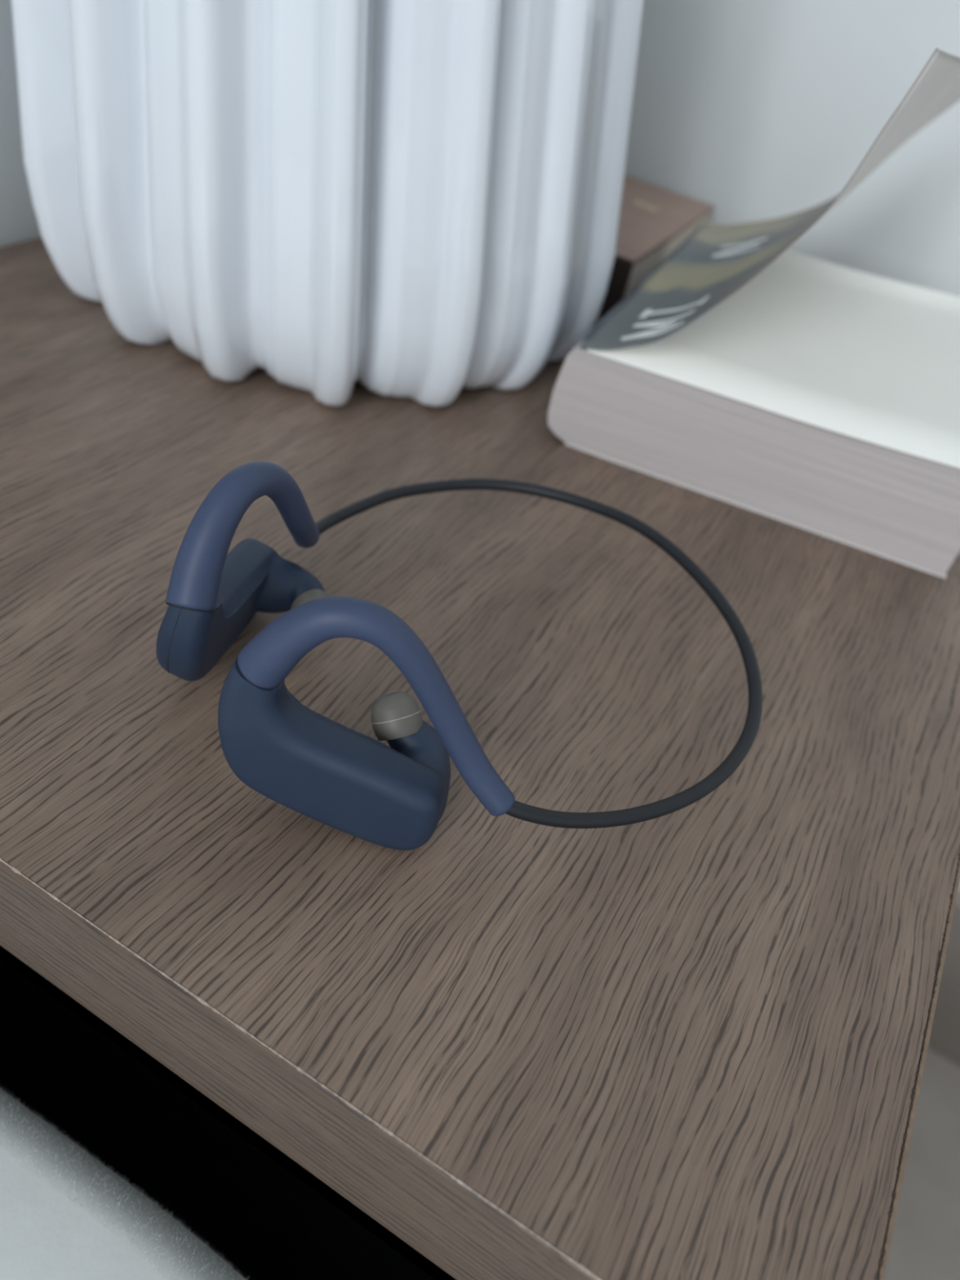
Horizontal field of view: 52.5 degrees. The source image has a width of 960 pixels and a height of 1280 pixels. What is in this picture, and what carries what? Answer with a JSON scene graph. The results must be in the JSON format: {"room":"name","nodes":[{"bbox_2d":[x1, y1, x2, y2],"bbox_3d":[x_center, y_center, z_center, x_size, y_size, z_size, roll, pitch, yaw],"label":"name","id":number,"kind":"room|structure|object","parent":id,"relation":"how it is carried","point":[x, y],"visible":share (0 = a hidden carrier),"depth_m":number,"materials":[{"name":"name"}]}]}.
{"room":"bedroom","nodes":[
{"label":"bedroom","id":0,"kind":"room"},
{"bbox_2d":[0,0,40,247],"bbox_3d":[-0.929,0.132,-1.230,0.118,2.420,4.000,28,42,15],"label":"wall","id":1,"kind":"structure","parent":0,"point":[18,220],"depth_m":0.39,"materials":[{"name":"paint"}]},
{"bbox_2d":[625,0,959,893],"bbox_3d":[1.498,-0.143,-0.189,3.470,2.420,0.120,28,42,15],"label":"wall","id":2,"kind":"structure","parent":0,"point":[750,110],"depth_m":0.53,"materials":[{"name":"paint"}]},
{"bbox_2d":[928,892,959,1065],"bbox_3d":[1.493,0.855,0.415,2.900,0.160,0.012,28,42,15],"label":"baseboard","id":3,"kind":"structure","parent":2,"relation":"attached to","point":[944,1038],"depth_m":0.77,"materials":[{"name":"grey"}]},
{"bbox_2d":[884,1047,959,1279],"bbox_3d":[0.118,1.666,-0.767,3.900,0.050,4.150,28,42,15],"label":"floor","id":4,"kind":"structure","parent":0,"point":[925,1245],"depth_m":0.71,"materials":[{"name":"grey carpet"}]},
{"bbox_2d":[0,236,959,1279],"bbox_3d":[-0.043,0.094,0.555,0.410,0.520,0.521,28,42,15],"label":"nightstand","id":5,"kind":"object","parent":4,"relation":"on","point":[691,1042],"visible":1,"depth_m":0.23,"materials":[{"name":"brown wood"}]},
{"bbox_2d":[10,0,644,406],"bbox_3d":[-0.037,-0.272,0.328,0.232,0.316,0.232,28,42,15],"label":"ribbed vase","id":6,"kind":"object","parent":5,"relation":"on","point":[420,201],"visible":1,"depth_m":0.31,"materials":[{"name":"white ceramic"}]},
{"bbox_2d":[155,461,762,850],"bbox_3d":[0.004,-0.011,0.237,0.139,0.063,0.144,28,42,15],"label":"earphones","id":7,"kind":"object","parent":5,"relation":"on","point":[338,776],"visible":1,"depth_m":0.20,"materials":[{"name":"blue plastic"}]},
{"bbox_2d":[599,174,715,315],"bbox_3d":[0.073,-0.213,0.517,0.060,0.029,0.138,26,41,14],"label":"box","id":8,"kind":"object","parent":5,"relation":"on","point":[655,220],"visible":0.3,"depth_m":0.50,"materials":[{"name":"brown fabric"}]},
{"bbox_2d":[547,48,959,578],"bbox_3d":[0.141,-0.160,0.383,0.155,0.148,0.196,21,40,8],"label":"paperback book","id":9,"kind":"object","parent":5,"relation":"on","point":[746,370],"visible":1,"depth_m":0.35,"materials":[{"name":"beige paper"}]},
{"bbox_3d":[-0.333,0.872,-0.116,0.965,0.119,1.442,28,42,15],"label":"bed base","id":10,"kind":"object","parent":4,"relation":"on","visible":0},
{"bbox_3d":[-0.289,0.710,-0.252,0.965,0.310,1.450,28,42,15],"label":"mattress","id":11,"kind":"object","parent":10,"relation":"on","visible":0},
{"bbox_2d":[0,1086,248,1279],"bbox_3d":[-0.181,0.507,-0.113,0.895,0.171,0.971,28,42,15],"label":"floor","id":12,"kind":"structure","parent":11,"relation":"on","point":[64,1215],"depth_m":0.22,"materials":[{"name":"white carpet"}]}
]}

